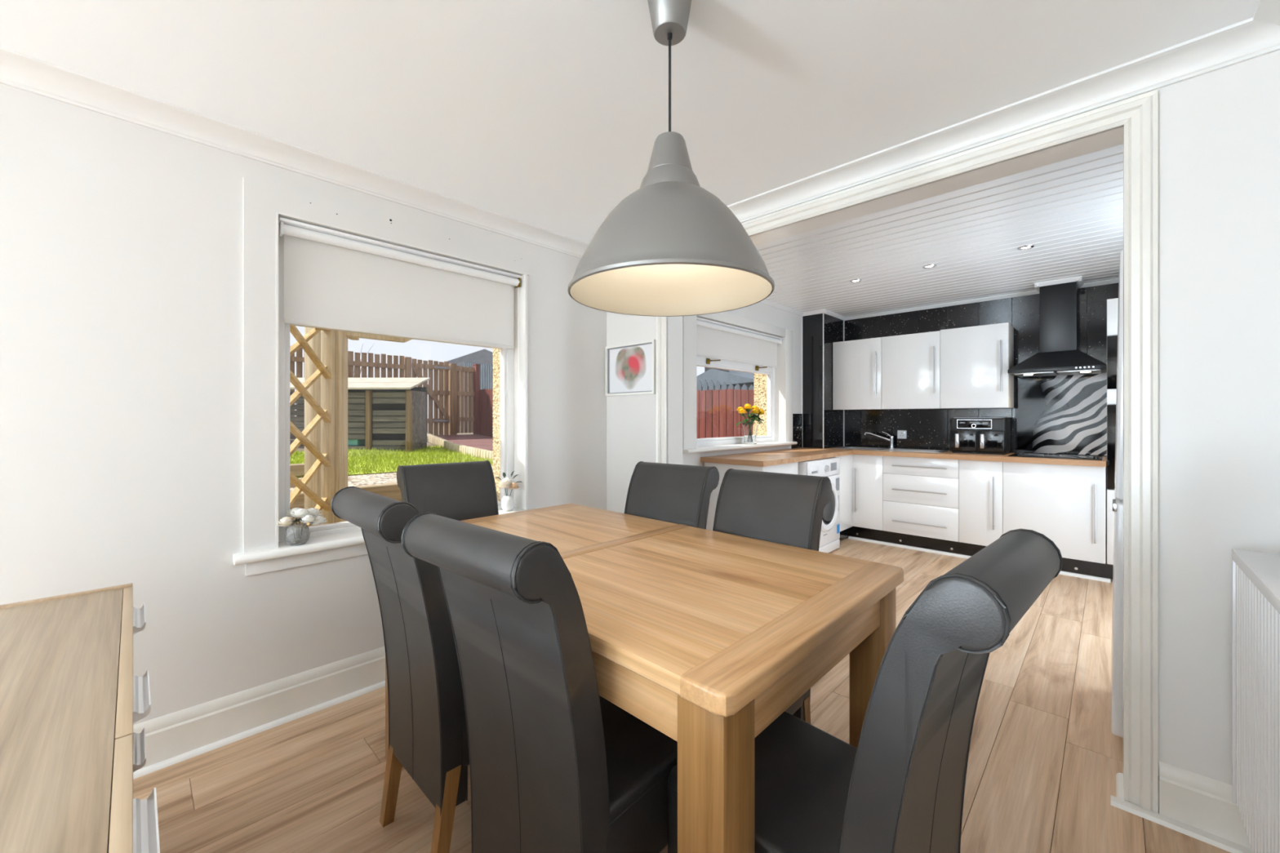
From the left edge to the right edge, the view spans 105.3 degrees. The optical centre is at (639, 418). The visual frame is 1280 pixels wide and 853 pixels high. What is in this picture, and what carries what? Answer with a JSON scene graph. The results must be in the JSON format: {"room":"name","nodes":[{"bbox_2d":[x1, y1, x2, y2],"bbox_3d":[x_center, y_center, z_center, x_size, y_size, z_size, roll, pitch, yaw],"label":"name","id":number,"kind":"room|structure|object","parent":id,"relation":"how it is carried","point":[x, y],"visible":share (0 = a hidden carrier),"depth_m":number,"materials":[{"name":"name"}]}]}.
{"room":"dining room","nodes":[
{"label":"dining room","id":0,"kind":"room"},
{"bbox_2d":[0,83,801,724],"bbox_3d":[-2.475,-0.025,0.927,0.100,2.450,13.100,0,0,44],"label":"wall","id":1,"kind":"structure","parent":0,"point":[122,242],"depth_m":1.70,"materials":[{"name":"white paint"}]},
{"bbox_2d":[133,646,385,779],"bbox_3d":[-3.588,1.117,-0.326,0.035,0.165,9.750,0,0,44],"label":"baseboard","id":2,"kind":"structure","parent":1,"relation":"attached to","point":[174,738],"depth_m":1.87,"materials":[{"name":"white paint"}]},
{"bbox_2d":[0,46,589,258],"bbox_3d":[-3.569,-1.030,-0.344,0.088,0.069,9.750,0,0,44],"label":"trim","id":3,"kind":"structure","parent":1,"relation":"attached to","point":[18,70],"depth_m":1.82,"materials":[{"name":"white paint"}]},
{"bbox_2d":[232,177,534,576],"bbox_3d":[-1.111,-0.158,2.352,0.215,1.515,1.325,0,0,44],"label":"window","id":4,"kind":"structure","parent":1,"relation":"in","point":[266,336],"depth_m":2.02,"materials":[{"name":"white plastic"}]},
{"bbox_2d":[277,507,326,546],"bbox_3d":[-1.379,0.437,1.990,0.123,0.146,0.173,0,0,44],"label":"flower vase","id":5,"kind":"object","parent":4,"relation":"on","point":[296,534],"visible":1,"depth_m":1.96,"materials":[{"name":"clear glass"}]},
{"bbox_2d":[278,217,522,445],"bbox_3d":[-1.068,-0.323,2.363,0.066,0.956,1.114,0,0,44],"label":"roller blind","id":6,"kind":"object","parent":4,"relation":"attached to","point":[333,279],"visible":0.93,"depth_m":2.28,"materials":[{"name":"white fabric"}]},
{"bbox_2d":[497,471,521,511],"bbox_3d":[-0.722,0.401,2.698,0.134,0.218,0.098,0,0,-5],"label":"flower vase","id":7,"kind":"object","parent":4,"relation":"on","point":[508,501],"visible":1,"depth_m":2.68,"materials":[{"name":"white ceramic"}]},
{"bbox_2d":[682,311,797,453],"bbox_3d":[0.904,-0.320,4.406,0.266,1.170,1.830,0,0,44],"label":"window","id":8,"kind":"structure","parent":1,"relation":"in","point":[779,379],"depth_m":4.45,"materials":[{"name":"white plastic"}]},
{"bbox_2d":[697,316,782,367],"bbox_3d":[0.923,-0.663,4.429,0.066,0.296,1.434,0,0,44],"label":"roller blind","id":9,"kind":"object","parent":8,"relation":"attached to","point":[715,340],"visible":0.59,"depth_m":4.37,"materials":[{"name":"white fabric"}]},
{"bbox_2d":[736,403,764,444],"bbox_3d":[1.006,0.049,4.419,0.187,0.370,0.376,0,0,44],"label":"flower vase","id":10,"kind":"object","parent":8,"relation":"on","point":[749,430],"visible":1,"depth_m":4.38,"materials":[{"name":"clear glass"}]},
{"bbox_2d":[0,0,1258,243],"bbox_3d":[-2.616,-1.157,-1.263,2.735,0.185,9.750,0,0,44],"label":"ceiling","id":11,"kind":"structure","parent":0,"point":[547,114],"depth_m":1.50,"materials":[{"name":"white paint"}]},
{"bbox_2d":[567,0,774,316],"bbox_3d":[0.074,-0.686,1.220,0.505,0.758,0.505,0,0,44],"label":"pendant lamp","id":12,"kind":"object","parent":11,"relation":"hanging from","point":[670,247],"visible":1,"depth_m":1.15,"materials":[{"name":"silver metal"}]},
{"bbox_2d":[493,348,766,501],"bbox_3d":[-2.599,-0.075,1.047,0.245,2.950,13.700,0,0,44],"label":"wall","id":13,"kind":"structure","parent":0,"point":[760,380],"depth_m":2.97,"materials":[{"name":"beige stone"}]},
{"bbox_2d":[133,536,1231,852],"bbox_3d":[-1.350,1.225,-0.158,3.025,0.050,13.100,0,0,44],"label":"floor","id":14,"kind":"structure","parent":0,"point":[1045,758],"depth_m":1.66,"materials":[{"name":"brown"}]},
{"bbox_2d":[0,582,159,852],"bbox_3d":[-0.889,0.834,0.590,1.900,0.733,0.426,0,0,44],"label":"dresser","id":15,"kind":"object","parent":14,"relation":"on","point":[71,698],"visible":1,"depth_m":0.76,"materials":[{"name":"brown wood"}]},
{"bbox_2d":[330,486,469,852],"bbox_3d":[-0.529,0.698,1.447,0.385,1.005,0.582,0,0,44],"label":"dining chair","id":16,"kind":"object","parent":14,"relation":"on","point":[428,737],"visible":0.73,"depth_m":1.26,"materials":[{"name":"grey leather"}]},
{"bbox_2d":[396,460,498,520],"bbox_3d":[-0.696,0.698,1.973,0.385,1.005,0.582,0,0,-41],"label":"dining chair","id":17,"kind":"object","parent":14,"relation":"on","point":[460,491],"visible":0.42,"depth_m":2.09,"materials":[{"name":"grey leather"}]},
{"bbox_2d":[400,511,677,852],"bbox_3d":[-0.146,0.698,1.078,0.385,1.005,0.582,0,0,40],"label":"dining chair","id":18,"kind":"object","parent":14,"relation":"on","point":[556,766],"visible":0.97,"depth_m":0.92,"materials":[{"name":"grey leather"}]},
{"bbox_2d":[385,503,903,852],"bbox_3d":[-0.102,0.802,1.524,1.462,0.795,0.860,0,0,44],"label":"dining table","id":19,"kind":"object","parent":14,"relation":"on","point":[705,637],"visible":0.65,"depth_m":1.00,"materials":[{"name":"brown wood"}]},
{"bbox_2d":[624,461,719,529],"bbox_3d":[-0.002,0.698,1.919,0.385,1.005,0.582,0,0,39],"label":"dining chair","id":20,"kind":"object","parent":14,"relation":"on","point":[677,494],"visible":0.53,"depth_m":2.02,"materials":[{"name":"grey leather"}]},
{"bbox_2d":[704,462,797,530],"bbox_3d":[0.902,0.775,3.953,0.523,0.849,0.565,0,0,44],"label":"base cabinet","id":21,"kind":"object","parent":14,"relation":"on","point":[791,468],"visible":0.09,"depth_m":3.83,"materials":[{"name":"white laminate"}]},
{"bbox_2d":[700,446,1106,466],"bbox_3d":[2.139,0.330,3.948,2.351,0.040,2.324,0,0,44],"label":"countertop","id":22,"kind":"structure","parent":21,"relation":"on","point":[775,457],"depth_m":4.06,"materials":[{"name":"brown wood"}]},
{"bbox_2d":[864,431,894,448],"bbox_3d":[2.497,0.220,5.098,0.286,0.172,0.052,0,0,33],"label":"tap","id":23,"kind":"object","parent":22,"relation":"on","point":[891,440],"visible":0.96,"depth_m":5.04,"materials":[{"name":"silver metal"}]},
{"bbox_2d":[831,446,950,453],"bbox_3d":[2.481,0.377,4.880,1.000,0.147,0.410,0,0,44],"label":"sink","id":24,"kind":"object","parent":22,"relation":"in","point":[840,447],"visible":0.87,"depth_m":4.81,"materials":[{"name":"silver metal"}]},
{"bbox_2d":[950,417,1010,454],"bbox_3d":[3.040,0.150,4.372,0.410,0.320,0.345,0,0,44],"label":"air fryer","id":25,"kind":"object","parent":22,"relation":"on","point":[970,435],"visible":1,"depth_m":4.26,"materials":[{"name":"black"}]},
{"bbox_2d":[1008,453,1102,460],"bbox_3d":[3.376,0.298,3.971,0.560,0.023,0.475,0,0,44],"label":"cooktop","id":26,"kind":"object","parent":22,"relation":"in","point":[1016,455],"visible":1,"depth_m":3.89,"materials":[{"name":"black glass"}]},
{"bbox_2d":[712,468,831,724],"bbox_3d":[0.321,0.698,1.601,0.385,1.005,0.582,0,0,44],"label":"dining chair","id":27,"kind":"object","parent":14,"relation":"on","point":[783,508],"visible":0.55,"depth_m":1.69,"materials":[{"name":"grey leather"}]},
{"bbox_2d":[797,457,839,552],"bbox_3d":[1.414,0.773,4.425,0.584,0.830,0.665,0,0,44],"label":"washing machine","id":28,"kind":"object","parent":14,"relation":"on","point":[829,541],"visible":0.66,"depth_m":4.30,"materials":[{"name":"white metal"}]},
{"bbox_2d":[667,528,1062,852],"bbox_3d":[0.380,0.698,0.915,0.385,1.005,0.582,0,0,-42],"label":"dining chair","id":29,"kind":"object","parent":14,"relation":"on","point":[902,788],"visible":0.98,"depth_m":0.71,"materials":[{"name":"grey leather"}]},
{"bbox_2d":[853,454,883,530],"bbox_3d":[2.367,0.709,4.928,0.319,0.712,0.594,0,0,44],"label":"base cabinet","id":30,"kind":"object","parent":14,"relation":"on","point":[868,470],"visible":0.75,"depth_m":4.72,"materials":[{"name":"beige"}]},
{"bbox_2d":[835,454,853,531],"bbox_3d":[1.949,0.709,4.676,0.019,0.713,0.419,0,0,44],"label":"filler panel","id":31,"kind":"object","parent":30,"relation":"attached to","point":[846,473],"visible":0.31,"depth_m":4.70,"materials":[{"name":"white laminate"}]},
{"bbox_2d":[883,455,959,542],"bbox_3d":[2.703,0.709,4.604,0.613,0.712,0.594,0,0,44],"label":"base cabinet","id":32,"kind":"object","parent":14,"relation":"on","point":[921,495],"visible":0.98,"depth_m":4.39,"materials":[{"name":"beige laminate"}]},
{"bbox_2d":[839,526,1112,582],"bbox_3d":[2.822,1.133,3.879,2.480,0.134,0.482,0,0,44],"label":"plinth","id":33,"kind":"object","parent":14,"relation":"on","point":[1071,567],"visible":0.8,"depth_m":4.32,"materials":[{"name":"black"}]},
{"bbox_2d":[959,459,1003,546],"bbox_3d":[3.035,0.708,4.285,0.306,0.714,0.594,0,0,44],"label":"base cabinet","id":34,"kind":"object","parent":14,"relation":"on","point":[980,482],"visible":0.74,"depth_m":4.09,"materials":[{"name":"beige laminate"}]},
{"bbox_2d":[1003,462,1106,564],"bbox_3d":[3.365,0.708,3.967,0.609,0.714,0.594,0,0,44],"label":"base cabinet","id":35,"kind":"object","parent":14,"relation":"on","point":[1066,504],"visible":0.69,"depth_m":3.73,"materials":[{"name":"beige laminate"}]},
{"bbox_2d":[1106,297,1118,564],"bbox_3d":[3.815,0.097,3.555,0.600,1.937,0.562,0,0,44],"label":"housing","id":36,"kind":"object","parent":14,"relation":"on","point":[1112,304],"visible":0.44,"depth_m":3.55,"materials":[{"name":"white wood"}]},
{"bbox_2d":[1106,404,1115,489],"bbox_3d":[3.628,0.207,3.361,0.598,0.615,0.024,0,0,44],"label":"oven","id":37,"kind":"object","parent":36,"relation":"in","point":[1111,409],"depth_m":3.54,"materials":[{"name":"black"}]},
{"bbox_2d":[1106,335,1117,389],"bbox_3d":[3.628,-0.407,3.361,0.598,0.385,0.024,0,0,44],"label":"oven","id":38,"kind":"object","parent":36,"relation":"in","point":[1112,340],"depth_m":3.54,"materials":[{"name":"black"}]},
{"bbox_2d":[1111,249,1123,737],"bbox_3d":[2.117,0.300,1.759,0.598,1.800,0.580,1,1,44],"label":"door","id":39,"kind":"structure","parent":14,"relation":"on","point":[1117,651],"depth_m":1.75,"materials":[{"name":"white wood"}]},
{"bbox_2d":[1231,549,1279,852],"bbox_3d":[1.148,0.774,0.781,0.103,0.852,1.353,0,0,44],"label":"radiator","id":40,"kind":"object","parent":14,"relation":"on","point":[1255,575],"visible":1,"depth_m":1.10,"materials":[{"name":"white metal"}]},
{"bbox_2d":[1234,549,1279,598],"bbox_3d":[1.160,0.350,0.795,0.100,0.004,1.315,0,0,44],"label":"grille","id":41,"kind":"object","parent":40,"relation":"attached to","point":[1264,568],"depth_m":1.14,"materials":[{"name":"white metal"}]},
{"bbox_2d":[697,367,754,390],"bbox_3d":[3.776,-0.550,13.861,4.400,1.900,3.800,0,0,-29],"label":"outbuilding","id":42,"kind":"structure","parent":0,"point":[727,376],"depth_m":12.40,"materials":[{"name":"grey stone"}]},
{"bbox_2d":[791,313,844,448],"bbox_3d":[1.918,-0.391,5.238,0.243,1.402,0.775,0,0,44],"label":"wall","id":43,"kind":"structure","parent":0,"point":[822,426],"depth_m":5.15,"materials":[{"name":"black plastic"}]},
{"bbox_2d":[794,424,801,433],"bbox_3d":[1.657,0.110,5.118,0.013,0.086,0.146,0,0,44],"label":"wall socket","id":44,"kind":"object","parent":43,"relation":"attached to","point":[797,428],"visible":1,"depth_m":5.11,"materials":[{"name":"black plastic"}]},
{"bbox_2d":[755,143,1123,317],"bbox_3d":[2.080,-1.185,3.401,3.025,0.130,3.215,0,0,44],"label":"ceiling","id":45,"kind":"structure","parent":0,"point":[1071,210],"depth_m":3.16,"materials":[{"name":"white paint"}]},
{"bbox_2d":[849,279,861,282],"bbox_3d":[1.752,-1.119,3.964,0.088,0.010,0.088,0,0,44],"label":"recessed light","id":46,"kind":"object","parent":45,"relation":"in","point":[853,280],"visible":1,"depth_m":3.96,"materials":[{"name":"white glass"}]},
{"bbox_2d":[922,264,936,268],"bbox_3d":[2.126,-1.119,3.589,0.088,0.010,0.088,0,0,44],"label":"recessed light","id":47,"kind":"object","parent":45,"relation":"in","point":[928,266],"visible":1,"depth_m":3.58,"materials":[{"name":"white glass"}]},
{"bbox_2d":[1017,244,1034,249],"bbox_3d":[2.522,-1.119,3.194,0.088,0.010,0.088,0,0,44],"label":"recessed light","id":48,"kind":"object","parent":45,"relation":"in","point":[1027,246],"visible":1,"depth_m":3.19,"materials":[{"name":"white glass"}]},
{"bbox_2d":[606,49,1279,813],"bbox_3d":[0.918,-0.025,2.195,3.025,2.450,0.135,0,0,44],"label":"wall","id":49,"kind":"structure","parent":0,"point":[1219,131],"depth_m":1.41,"materials":[{"name":"white paint"}]},
{"bbox_2d":[605,339,656,395],"bbox_3d":[-0.062,-0.305,3.026,0.424,0.320,0.027,0,0,44],"label":"picture","id":50,"kind":"object","parent":49,"relation":"attached to","point":[630,367],"visible":1,"depth_m":3.02,"materials":[{"name":"white paint"}]},
{"bbox_2d":[656,17,1279,852],"bbox_3d":[0.784,0.068,2.265,2.735,2.265,0.227,0,0,44],"label":"door frame","id":51,"kind":"structure","parent":49,"relation":"attached to","point":[1132,122],"depth_m":1.51,"materials":[{"name":"white paint"}]},
{"bbox_2d":[1159,761,1250,848],"bbox_3d":[1.647,1.117,1.374,0.255,0.165,0.035,0,0,44],"label":"baseboard","id":52,"kind":"structure","parent":49,"relation":"attached to","point":[1199,802],"depth_m":1.41,"materials":[{"name":"white paint"}]},
{"bbox_2d":[844,283,1118,562],"bbox_3d":[3.234,-0.025,4.598,3.025,2.450,0.130,0,0,44],"label":"wall","id":53,"kind":"structure","parent":0,"point":[926,428],"depth_m":4.72,"materials":[{"name":"black tile"}]},
{"bbox_2d":[832,337,890,409],"bbox_3d":[2.327,-0.453,5.141,0.487,0.719,0.344,0,0,44],"label":"upper cabinet","id":54,"kind":"object","parent":53,"relation":"attached to","point":[857,363],"visible":0.98,"depth_m":5.03,"materials":[{"name":"beige"}]},
{"bbox_2d":[897,430,906,439],"bbox_3d":[2.693,0.165,5.020,0.086,0.086,0.013,0,0,44],"label":"wall socket","id":55,"kind":"object","parent":53,"relation":"attached to","point":[900,433],"visible":1,"depth_m":5.01,"materials":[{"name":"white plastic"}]},
{"bbox_2d":[881,330,945,409],"bbox_3d":[2.687,-0.453,4.794,0.510,0.719,0.344,0,0,44],"label":"upper cabinet","id":56,"kind":"object","parent":53,"relation":"attached to","point":[911,362],"visible":0.98,"depth_m":4.68,"materials":[{"name":"beige"}]},
{"bbox_2d":[759,275,1119,320],"bbox_3d":[2.080,-1.105,3.401,3.025,0.030,3.215,0,0,44],"label":"trim","id":57,"kind":"structure","parent":53,"relation":"attached to","point":[1079,280],"depth_m":4.64,"materials":[{"name":"white paint"}]},
{"bbox_2d":[940,322,1013,408],"bbox_3d":[3.054,-0.457,4.439,0.510,0.727,0.344,0,0,44],"label":"upper cabinet","id":58,"kind":"object","parent":53,"relation":"attached to","point":[975,361],"visible":1,"depth_m":4.33,"materials":[{"name":"beige"}]},
{"bbox_2d":[1007,281,1106,377],"bbox_3d":[3.413,-0.738,3.997,0.592,0.760,0.486,0,0,44],"label":"hood","id":59,"kind":"object","parent":53,"relation":"attached to","point":[1059,353],"visible":0.97,"depth_m":3.94,"materials":[{"name":"black metal"}]},
{"bbox_2d":[1015,372,1106,455],"bbox_3d":[3.578,-0.036,4.170,0.596,0.674,0.008,0,0,44],"label":"backsplash","id":60,"kind":"structure","parent":53,"relation":"attached to","point":[1058,414],"depth_m":4.16,"materials":[{"name":"glass"}]},
{"bbox_3d":[-1.637,-0.025,-2.290,0.100,2.450,9.870,0,0,44],"label":"wall","id":61,"kind":"structure","parent":0,"visible":0},
{"bbox_2d":[1253,0,1279,25],"bbox_3d":[-1.663,-1.030,-2.181,0.088,0.069,9.750,0,0,44],"label":"trim","id":62,"kind":"structure","parent":61,"relation":"attached to","point":[1266,11],"depth_m":1.26,"materials":[{"name":"white paint"}]},
{"label":"outside","id":63,"kind":"structure","parent":0,"visible":0},
{"bbox_2d":[289,422,473,451],"bbox_3d":[-19.110,0.970,25.363,57.280,1.160,90.000,0,0,44],"label":"ground","id":64,"kind":"structure","parent":63,"point":[460,433],"depth_m":12.41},
{"bbox_2d":[289,477,302,487],"bbox_3d":[-3.537,0.600,3.895,0.120,0.120,1.800,0,0,44],"label":"sleeper","id":65,"kind":"object","parent":64,"relation":"on","point":[291,485],"visible":0.02,"depth_m":4.30,"materials":[{"name":"brown wood"}]},
{"bbox_2d":[289,482,401,522],"bbox_3d":[-1.941,0.973,4.787,0.120,0.754,10.192,0,0,44],"label":"wall","id":66,"kind":"structure","parent":64,"relation":"on","point":[392,491],"depth_m":4.33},
{"bbox_2d":[289,346,411,434],"bbox_3d":[-7.199,-0.477,8.230,0.110,1.754,6.460,0,0,44],"label":"picket fence","id":67,"kind":"object","parent":64,"relation":"on","point":[404,366],"visible":0.14,"depth_m":9.98,"materials":[{"name":"brown wood"}]},
{"bbox_2d":[411,358,449,435],"bbox_3d":[-4.640,-0.450,10.849,0.079,1.700,0.837,0,0,44],"label":"gate","id":68,"kind":"object","parent":67,"relation":"attached to","point":[417,366],"visible":0.56,"depth_m":10.93,"materials":[{"name":"brown wood"}]},
{"bbox_2d":[289,324,412,526],"bbox_3d":[-2.001,0.150,3.180,0.924,2.400,1.224,0,0,-6],"label":"pergola","id":69,"kind":"object","parent":64,"relation":"on","point":[324,390],"visible":0.19,"depth_m":3.23,"materials":[{"name":"brown wood"}]},
{"bbox_2d":[289,377,430,452],"bbox_3d":[-4.897,-0.060,8.230,2.400,1.320,0.740,0,0,0],"label":"store","id":70,"kind":"structure","parent":64,"relation":"on","point":[384,413],"depth_m":7.99,"materials":[{"name":"grey wood"}]},
{"bbox_2d":[347,439,365,445],"bbox_3d":[-4.897,0.390,8.170,0.500,0.120,0.260,0,0,0],"label":"tub","id":71,"kind":"object","parent":70,"relation":"in","point":[350,442],"depth_m":8.05,"materials":[{"name":"teal plastic"}]},
{"bbox_2d":[353,342,374,377],"bbox_3d":[-14.178,-1.723,24.262,1.593,4.253,1.438,0,0,-5],"label":"bare tree","id":72,"kind":"object","parent":64,"relation":"on","point":[374,343],"visible":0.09,"depth_m":24.17,"materials":[{"name":"plant"}]},
{"bbox_2d":[289,464,493,492],"bbox_3d":[-2.711,0.604,5.113,1.400,0.017,7.600,0,0,44],"label":"gravel bed","id":73,"kind":"object","parent":64,"relation":"on","point":[356,480],"visible":0.04,"depth_m":4.87,"materials":[{"name":"gravel"}]},
{"bbox_2d":[289,443,493,478],"bbox_3d":[-4.576,0.521,5.766,3.207,0.150,5.952,0,0,44],"label":"lawn","id":74,"kind":"structure","parent":64,"relation":"on","point":[360,461],"depth_m":6.74,"materials":[{"name":"green plant"}]},
{"bbox_2d":[289,463,304,476],"bbox_3d":[-3.832,0.520,4.526,0.120,0.120,1.800,0,0,44],"label":"sleeper","id":75,"kind":"object","parent":74,"relation":"on","point":[297,469],"visible":0.02,"depth_m":4.88,"materials":[{"name":"brown wood"}]},
{"bbox_2d":[426,432,493,461],"bbox_3d":[-3.200,0.442,8.377,0.095,0.326,4.531,0,0,-36],"label":"edging","id":76,"kind":"object","parent":74,"relation":"on","point":[432,438],"visible":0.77,"depth_m":7.99,"materials":[{"name":"beige wood"}]},
{"bbox_2d":[448,363,474,435],"bbox_3d":[-4.135,-0.430,11.409,0.130,1.660,0.630,0,0,44],"label":"gate panel","id":77,"kind":"object","parent":64,"relation":"on","point":[454,372],"visible":0.91,"depth_m":11.37,"materials":[{"name":"brown wood"}]},
{"bbox_2d":[435,434,493,450],"bbox_3d":[-2.659,0.484,8.769,5.600,0.221,2.364,0,0,44],"label":"paving","id":78,"kind":"object","parent":64,"relation":"on","point":[481,442],"visible":0.24,"depth_m":10.15,"materials":[{"name":"stone"}]},
{"bbox_2d":[438,348,493,425],"bbox_3d":[-10.286,-1.825,32.414,5.400,4.450,8.400,0,0,-17],"label":"house","id":79,"kind":"structure","parent":64,"relation":"on","point":[483,356],"depth_m":28.19,"materials":[{"name":"grey stone"}]},
{"bbox_2d":[472,364,480,435],"bbox_3d":[-3.884,-0.445,11.605,0.160,1.690,0.120,0,0,44],"label":"fence post","id":80,"kind":"object","parent":64,"relation":"on","point":[477,366],"visible":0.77,"depth_m":11.56,"materials":[{"name":"red wood"}]},
{"bbox_2d":[463,360,754,431],"bbox_3d":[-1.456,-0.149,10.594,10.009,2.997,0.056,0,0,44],"label":"outbuilding","id":81,"kind":"structure","parent":64,"relation":"on","point":[486,371],"depth_m":12.96,"materials":[{"name":"grey stone"}]},
{"bbox_2d":[480,388,754,438],"bbox_3d":[-0.932,0.329,8.867,7.953,2.043,0.056,0,0,44],"label":"fence","id":82,"kind":"object","parent":64,"relation":"on","point":[717,415],"visible":0.11,"depth_m":6.90,"materials":[{"name":"red wood"}]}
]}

